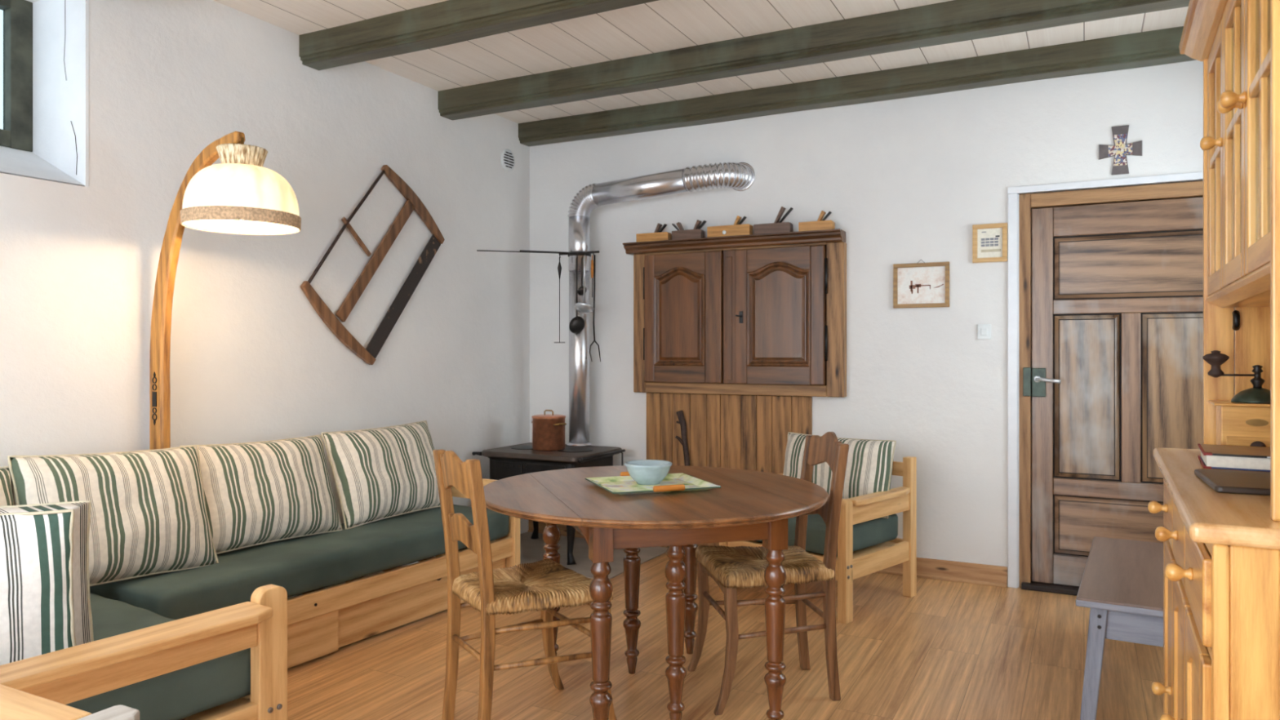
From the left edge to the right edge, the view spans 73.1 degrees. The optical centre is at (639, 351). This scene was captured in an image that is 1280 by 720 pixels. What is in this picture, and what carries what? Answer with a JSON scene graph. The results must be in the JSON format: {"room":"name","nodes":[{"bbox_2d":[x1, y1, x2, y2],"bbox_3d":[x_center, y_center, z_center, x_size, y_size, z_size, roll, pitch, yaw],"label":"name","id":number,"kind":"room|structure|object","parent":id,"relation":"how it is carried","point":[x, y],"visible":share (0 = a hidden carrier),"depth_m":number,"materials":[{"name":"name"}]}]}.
{"room":"traditional dwelling","nodes":[
{"label":"traditional dwelling","id":0,"kind":"room"},
{"bbox_2d":[0,0,529,599],"bbox_3d":[-2.268,-0.150,3.420,0.420,2.760,6.010,0,0,27],"label":"wall","id":1,"kind":"structure","parent":0,"point":[251,359],"depth_m":3.96,"materials":[{"name":"paint"}]},
{"bbox_2d":[0,0,88,186],"bbox_3d":[-2.518,-1.057,2.916,0.408,0.860,1.045,0,0,27],"label":"window","id":2,"kind":"structure","parent":1,"relation":"in","point":[44,44],"depth_m":3.37,"materials":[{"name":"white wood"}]},
{"bbox_2d":[300,164,444,364],"bbox_3d":[-1.392,-0.469,4.615,0.028,1.076,1.030,0,0,27],"label":"saw","id":3,"kind":"object","parent":1,"relation":"hanging from","point":[369,354],"visible":1,"depth_m":4.61,"materials":[{"name":"brown wood"}]},
{"bbox_2d":[298,0,658,70],"bbox_3d":[0.243,-1.460,3.285,4.170,0.140,0.151,0,0,27],"label":"ceiling beam","id":4,"kind":"structure","parent":1,"relation":"attached to","point":[448,22],"depth_m":3.82,"materials":[{"name":"green wood"}]},
{"bbox_2d":[500,148,515,171],"bbox_3d":[-0.866,-1.260,5.673,0.014,0.144,0.144,0,0,27],"label":"air vent","id":5,"kind":"object","parent":1,"relation":"in","point":[507,157],"visible":1,"depth_m":5.66,"materials":[{"name":"white plastic"}]},
{"bbox_2d":[438,0,1190,119],"bbox_3d":[0.705,-1.459,4.183,4.170,0.142,0.162,0,0,27],"label":"ceiling beam","id":6,"kind":"structure","parent":1,"relation":"attached to","point":[954,20],"depth_m":4.10,"materials":[{"name":"green wood"}]},
{"bbox_2d":[213,0,1188,123],"bbox_3d":[-0.337,-1.580,2.484,4.870,0.100,6.110,0,0,27],"label":"ceiling","id":7,"kind":"structure","parent":0,"point":[660,25],"depth_m":4.19,"materials":[{"name":"white wood"}]},
{"bbox_2d":[287,552,1163,719],"bbox_3d":[-0.337,1.280,2.484,4.870,0.100,6.110,0,0,27],"label":"floor","id":8,"kind":"structure","parent":0,"point":[949,650],"depth_m":3.39,"materials":[{"name":"brown wood"}]},
{"bbox_2d":[0,684,139,719],"bbox_3d":[-1.366,0.854,1.019,1.138,0.752,0.884,0,0,27],"label":"side table","id":9,"kind":"object","parent":8,"relation":"on","point":[15,704],"visible":1,"depth_m":1.15,"materials":[{"name":"brown wood"}]},
{"bbox_2d":[0,584,287,719],"bbox_3d":[-1.718,0.938,2.366,1.365,0.585,0.872,0,0,34],"label":"sofa","id":10,"kind":"object","parent":8,"relation":"on","point":[228,663],"visible":0.66,"depth_m":2.20,"materials":[{"name":"brown wood"}]},
{"bbox_2d":[0,466,15,506],"bbox_3d":[-2.195,0.589,2.571,0.241,0.458,0.635,0,0,34],"label":"cushion","id":11,"kind":"object","parent":10,"relation":"on","point":[6,488],"visible":0.25,"depth_m":2.82,"materials":[{"name":"beige fabric"}]},
{"bbox_2d":[0,500,93,665],"bbox_3d":[-1.727,0.601,2.156,0.631,0.432,0.187,0,0,-13],"label":"cushion","id":12,"kind":"object","parent":10,"relation":"on","point":[45,602],"visible":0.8,"depth_m":2.13,"materials":[{"name":"white fabric"}]},
{"bbox_2d":[149,131,301,449],"bbox_3d":[-1.628,0.203,3.299,0.732,2.055,0.410,0,0,27],"label":"floor lamp","id":13,"kind":"object","parent":8,"relation":"on","point":[237,195],"visible":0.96,"depth_m":3.24,"materials":[{"name":"brown wood"}]},
{"bbox_2d":[89,478,519,668],"bbox_3d":[-1.342,0.940,3.808,0.560,0.580,1.863,0,0,32],"label":"sofa","id":14,"kind":"object","parent":8,"relation":"on","point":[321,621],"visible":0.63,"depth_m":3.57,"materials":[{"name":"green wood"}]},
{"bbox_2d":[7,444,218,586],"bbox_3d":[-1.856,0.581,3.089,0.253,0.475,0.665,0,0,34],"label":"cushion","id":15,"kind":"object","parent":14,"relation":"on","point":[148,515],"visible":0.76,"depth_m":3.06,"materials":[{"name":"beige fabric"}]},
{"bbox_2d":[179,435,342,554],"bbox_3d":[-1.598,0.594,3.694,0.244,0.440,0.675,0,0,34],"label":"cushion","id":16,"kind":"object","parent":14,"relation":"on","point":[256,493],"visible":0.81,"depth_m":3.61,"materials":[{"name":"beige fabric"}]},
{"bbox_2d":[320,420,440,528],"bbox_3d":[-1.242,0.589,4.278,0.255,0.450,0.689,0,0,34],"label":"cushion","id":17,"kind":"object","parent":14,"relation":"on","point":[380,473],"visible":0.91,"depth_m":4.15,"materials":[{"name":"beige fabric"}]},
{"bbox_2d":[432,448,617,719],"bbox_3d":[-0.393,0.771,2.860,0.507,0.919,0.454,0,0,-32],"label":"chair","id":18,"kind":"object","parent":8,"relation":"on","point":[544,585],"visible":0.9,"depth_m":2.74,"materials":[{"name":"brown wood"}]},
{"bbox_2d":[520,531,667,579],"bbox_3d":[-0.472,1.226,5.263,1.090,0.008,0.830,0,0,27],"label":"hearth slab","id":19,"kind":"object","parent":8,"relation":"on","point":[531,550],"visible":0.26,"depth_m":5.23,"materials":[{"name":"stone"}]},
{"bbox_2d":[472,442,625,564],"bbox_3d":[-0.548,0.910,5.310,0.795,0.634,0.596,0,0,27],"label":"stove","id":20,"kind":"object","parent":19,"relation":"on","point":[508,461],"visible":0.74,"depth_m":5.13,"materials":[{"name":"grey metal"}]},
{"bbox_2d":[531,409,566,450],"bbox_3d":[-0.559,0.474,5.290,0.255,0.240,0.208,0,0,13],"label":"copper pot","id":21,"kind":"object","parent":20,"relation":"on","point":[548,430],"visible":1,"depth_m":5.20,"materials":[{"name":"gold metal"}]},
{"bbox_2d":[481,442,622,462],"bbox_3d":[-0.538,0.615,5.319,0.700,0.035,0.570,0,0,27],"label":"cooktop","id":22,"kind":"object","parent":20,"relation":"in","point":[524,452],"depth_m":5.15,"materials":[{"name":"black metal"}]},
{"bbox_2d":[566,162,755,446],"bbox_3d":[0.092,-0.274,5.290,1.207,1.735,0.252,0,0,19],"label":"stovepipe","id":23,"kind":"object","parent":20,"relation":"on","point":[740,176],"visible":1,"depth_m":5.43,"materials":[{"name":"metal"}]},
{"bbox_2d":[476,249,599,257],"bbox_3d":[-0.635,-0.626,5.435,0.751,0.056,0.253,0,0,-5],"label":"utensil rack","id":24,"kind":"object","parent":23,"relation":"attached to","point":[561,253],"visible":0.93,"depth_m":5.42,"materials":[{"name":"metal"}]},
{"bbox_2d":[554,257,564,342],"bbox_3d":[-0.507,-0.329,5.455,0.080,0.543,0.028,0,0,27],"label":"skewer","id":25,"kind":"object","parent":24,"relation":"hanging from","point":[559,267],"visible":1,"depth_m":5.45,"materials":[{"name":"metal"}]},
{"bbox_2d":[568,255,584,333],"bbox_3d":[-0.391,-0.358,5.398,0.112,0.486,0.045,0,0,27],"label":"skimmer","id":26,"kind":"object","parent":24,"relation":"hanging from","point":[576,325],"visible":1,"depth_m":5.40,"materials":[{"name":"metal"}]},
{"bbox_2d":[568,316,584,333],"bbox_3d":[-0.391,-0.169,5.398,0.112,0.109,0.045,0,0,27],"label":"bowl","id":27,"kind":"object","parent":26,"relation":"on","point":[576,325],"depth_m":5.41,"materials":[{"name":"metal"}]},
{"bbox_2d":[577,255,586,295],"bbox_3d":[-0.360,-0.476,5.393,0.064,0.249,0.030,0,0,27],"label":"ladle","id":28,"kind":"object","parent":24,"relation":"hanging from","point":[580,291],"visible":0.84,"depth_m":5.39,"materials":[{"name":"metal"}]},
{"bbox_2d":[577,285,586,295],"bbox_3d":[-0.360,-0.382,5.393,0.064,0.061,0.030,0,0,27],"label":"bowl","id":29,"kind":"object","parent":28,"relation":"on","point":[580,291],"depth_m":5.40,"materials":[{"name":"metal"}]},
{"bbox_2d":[574,254,594,313],"bbox_3d":[-0.344,-0.419,5.342,0.124,0.364,0.114,0,0,27],"label":"ladle","id":30,"kind":"object","parent":24,"relation":"hanging from","point":[584,308],"visible":1,"depth_m":5.32,"materials":[{"name":"metal"}]},
{"bbox_2d":[574,302,594,313],"bbox_3d":[-0.344,-0.270,5.342,0.124,0.065,0.114,0,0,27],"label":"bowl","id":31,"kind":"object","parent":30,"relation":"on","point":[584,308],"depth_m":5.31,"materials":[{"name":"metal"}]},
{"bbox_2d":[591,255,593,297],"bbox_3d":[-0.296,-0.470,5.364,0.018,0.260,0.018,0,0,-40],"label":"wooden spatula","id":32,"kind":"object","parent":24,"relation":"hanging from","point":[592,260],"visible":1,"depth_m":5.36,"materials":[{"name":"orange wood"}]},
{"bbox_2d":[589,254,600,361],"bbox_3d":[-0.278,-0.270,5.337,0.082,0.660,0.012,0,0,27],"label":"fork","id":33,"kind":"object","parent":24,"relation":"hanging from","point":[593,311],"visible":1,"depth_m":5.33,"materials":[{"name":"metal"}]},
{"bbox_2d":[483,465,828,719],"bbox_3d":[0.043,0.855,3.059,1.220,0.750,1.220,0,0,18],"label":"dining table","id":34,"kind":"object","parent":8,"relation":"on","point":[748,504],"visible":0.91,"depth_m":2.73,"materials":[{"name":"brown wood"}]},
{"bbox_2d":[585,471,720,494],"bbox_3d":[0.039,0.464,3.078,0.390,0.031,0.377,0,0,-19],"label":"serving tray","id":35,"kind":"object","parent":34,"relation":"on","point":[624,484],"visible":0.84,"depth_m":3.08,"materials":[{"name":"ceramic"}]},
{"bbox_2d":[624,459,672,484],"bbox_3d":[0.030,0.438,3.133,0.174,0.075,0.174,0,0,27],"label":"bowl","id":36,"kind":"object","parent":35,"relation":"on","point":[644,472],"visible":1,"depth_m":3.08,"materials":[{"name":"blue ceramic"}]},
{"bbox_2d":[675,410,689,466],"bbox_3d":[0.287,0.790,5.296,0.153,0.863,0.067,0,0,27],"label":"stick","id":37,"kind":"object","parent":8,"relation":"on","point":[683,441],"visible":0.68,"depth_m":5.30,"materials":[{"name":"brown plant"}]},
{"bbox_2d":[687,431,848,715],"bbox_3d":[0.469,0.763,3.173,0.507,0.934,0.454,0,0,-9],"label":"chair","id":38,"kind":"object","parent":8,"relation":"on","point":[732,568],"visible":0.82,"depth_m":3.04,"materials":[{"name":"brown wood"}]},
{"bbox_2d":[719,456,916,623],"bbox_3d":[0.902,0.880,4.398,0.660,0.700,0.800,0,0,-45],"label":"armchair","id":39,"kind":"object","parent":8,"relation":"on","point":[868,543],"visible":0.47,"depth_m":4.14,"materials":[{"name":"brown wood"}]},
{"bbox_2d":[782,431,896,518],"bbox_3d":[1.005,0.622,4.444,0.256,0.374,0.642,0,0,-43],"label":"cushion","id":40,"kind":"object","parent":39,"relation":"on","point":[869,463],"visible":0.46,"depth_m":4.26,"materials":[{"name":"beige fabric"}]},
{"bbox_2d":[1075,536,1163,719],"bbox_3d":[1.880,1.019,3.203,0.406,0.428,1.096,0,0,30],"label":"bench","id":41,"kind":"object","parent":8,"relation":"on","point":[1122,584],"visible":0.54,"depth_m":2.84,"materials":[{"name":"grey paint"}]},
{"bbox_2d":[1147,0,1279,719],"bbox_3d":[1.495,0.138,1.980,0.543,2.185,1.381,0,0,28],"label":"hutch","id":42,"kind":"object","parent":8,"relation":"on","point":[1221,551],"visible":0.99,"depth_m":1.79,"materials":[{"name":"brown wood"}]},
{"bbox_2d":[1153,447,1279,549],"bbox_3d":[1.501,0.312,1.966,0.520,0.035,1.360,0,0,28],"label":"countertop","id":43,"kind":"structure","parent":42,"relation":"on","point":[1208,516],"depth_m":1.63,"materials":[{"name":"brown wood"}]},
{"bbox_2d":[1194,469,1270,495],"bbox_3d":[1.391,0.287,1.887,0.270,0.014,0.300,0,0,25],"label":"leather folder","id":44,"kind":"object","parent":42,"relation":"on","point":[1248,482],"visible":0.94,"depth_m":1.88,"materials":[{"name":"black leather"}]},
{"bbox_2d":[1197,443,1270,471],"bbox_3d":[1.592,0.275,2.244,0.228,0.039,0.262,0,0,30],"label":"book","id":45,"kind":"object","parent":42,"relation":"on","point":[1247,458],"visible":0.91,"depth_m":2.18,"materials":[{"name":"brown paper"}]},
{"bbox_2d":[1202,350,1270,447],"bbox_3d":[1.721,0.145,2.442,0.222,0.299,0.185,0,0,28],"label":"mill","id":46,"kind":"object","parent":42,"relation":"on","point":[1244,420],"visible":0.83,"depth_m":2.40,"materials":[{"name":"brown wood"}]},
{"bbox_2d":[529,60,1203,566],"bbox_3d":[1.183,-0.150,5.003,4.270,2.760,0.160,0,0,27],"label":"wall","id":47,"kind":"structure","parent":0,"point":[906,180],"depth_m":4.78,"materials":[{"name":"paint"}]},
{"bbox_2d":[646,392,812,547],"bbox_3d":[0.518,0.744,5.235,1.063,0.972,0.030,0,0,27],"label":"panelling","id":48,"kind":"object","parent":47,"relation":"attached to","point":[729,431],"visible":0.45,"depth_m":5.21,"materials":[{"name":"brown wood"}]},
{"bbox_2d":[622,228,846,397],"bbox_3d":[0.534,-0.214,5.168,1.375,0.939,0.140,0,0,27],"label":"upper cabinet","id":49,"kind":"object","parent":47,"relation":"attached to","point":[763,313],"visible":1,"depth_m":5.09,"materials":[{"name":"brown wood"}]},
{"bbox_2d":[635,222,671,242],"bbox_3d":[0.086,-0.742,5.386,0.220,0.114,0.056,0,0,27],"label":"plane","id":50,"kind":"object","parent":49,"relation":"on","point":[658,235],"visible":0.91,"depth_m":5.36,"materials":[{"name":"brown wood"}]},
{"bbox_2d":[671,219,706,239],"bbox_3d":[0.300,-0.743,5.276,0.220,0.117,0.056,0,0,27],"label":"plane","id":51,"kind":"object","parent":49,"relation":"on","point":[696,233],"visible":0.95,"depth_m":5.25,"materials":[{"name":"wood"}]},
{"bbox_2d":[706,215,752,237],"bbox_3d":[0.535,-0.746,5.155,0.270,0.124,0.058,0,0,27],"label":"plane","id":52,"kind":"object","parent":49,"relation":"on","point":[737,228],"visible":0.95,"depth_m":5.12,"materials":[{"name":"brown wood"}]},
{"bbox_2d":[753,206,793,234],"bbox_3d":[0.779,-0.763,5.030,0.226,0.157,0.056,0,0,27],"label":"plane","id":53,"kind":"object","parent":49,"relation":"on","point":[777,226],"visible":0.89,"depth_m":5.00,"materials":[{"name":"wood"}]},
{"bbox_2d":[798,210,835,231],"bbox_3d":[1.005,-0.742,4.914,0.195,0.115,0.056,0,0,27],"label":"plane","id":54,"kind":"object","parent":49,"relation":"on","point":[821,224],"visible":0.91,"depth_m":4.89,"materials":[{"name":"brown wood"}]},
{"bbox_2d":[528,520,1007,587],"bbox_3d":[0.581,1.177,5.207,3.013,0.105,0.026,0,0,27],"label":"baseboard","id":55,"kind":"structure","parent":47,"relation":"attached to","point":[928,568],"depth_m":4.64,"materials":[{"name":"brown wood"}]},
{"bbox_2d":[518,26,1196,146],"bbox_3d":[1.074,-1.464,4.901,4.170,0.132,0.155,0,0,27],"label":"ceiling beam","id":56,"kind":"structure","parent":47,"relation":"attached to","point":[1159,46],"depth_m":4.71,"materials":[{"name":"green wood"}]},
{"bbox_2d":[893,259,949,308],"bbox_3d":[1.535,-0.374,4.721,0.295,0.263,0.017,0,0,27],"label":"framed print","id":57,"kind":"object","parent":47,"relation":"attached to","point":[915,285],"visible":1,"depth_m":4.72},
{"bbox_2d":[977,324,991,339],"bbox_3d":[1.822,-0.107,4.574,0.068,0.080,0.015,0,0,27],"label":"light switch","id":58,"kind":"object","parent":47,"relation":"attached to","point":[984,331],"visible":1,"depth_m":4.57,"materials":[{"name":"white plastic"}]},
{"bbox_2d":[972,222,1007,262],"bbox_3d":[1.846,-0.575,4.561,0.171,0.202,0.017,0,0,27],"label":"framed certificate","id":59,"kind":"object","parent":47,"relation":"attached to","point":[989,241],"visible":1,"depth_m":4.56,"materials":[{"name":"brown wood"}]},
{"bbox_2d":[977,227,1002,257],"bbox_3d":[1.849,-0.575,4.565,0.123,0.154,0.006,0,0,27],"label":"print","id":60,"kind":"object","parent":59,"relation":"attached to","point":[989,240],"depth_m":4.56},
{"bbox_2d":[1007,171,1203,588],"bbox_3d":[2.454,0.184,4.291,1.153,2.092,0.084,0,0,27],"label":"trim","id":61,"kind":"structure","parent":47,"relation":"attached to","point":[1012,196],"depth_m":4.50,"materials":[{"name":"white paint"}]},
{"bbox_2d":[1018,180,1203,595],"bbox_3d":[2.458,0.202,4.305,1.044,2.056,0.215,0,0,27],"label":"door","id":62,"kind":"structure","parent":47,"relation":"in","point":[1111,279],"depth_m":4.37,"materials":[{"name":"brown wood"}]},
{"bbox_2d":[1098,124,1142,175],"bbox_3d":[2.384,-1.002,4.288,0.188,0.240,0.010,0,0,27],"label":"wall cross","id":63,"kind":"object","parent":47,"relation":"attached to","point":[1121,148],"visible":1,"depth_m":4.28,"materials":[{"name":"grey metal"}]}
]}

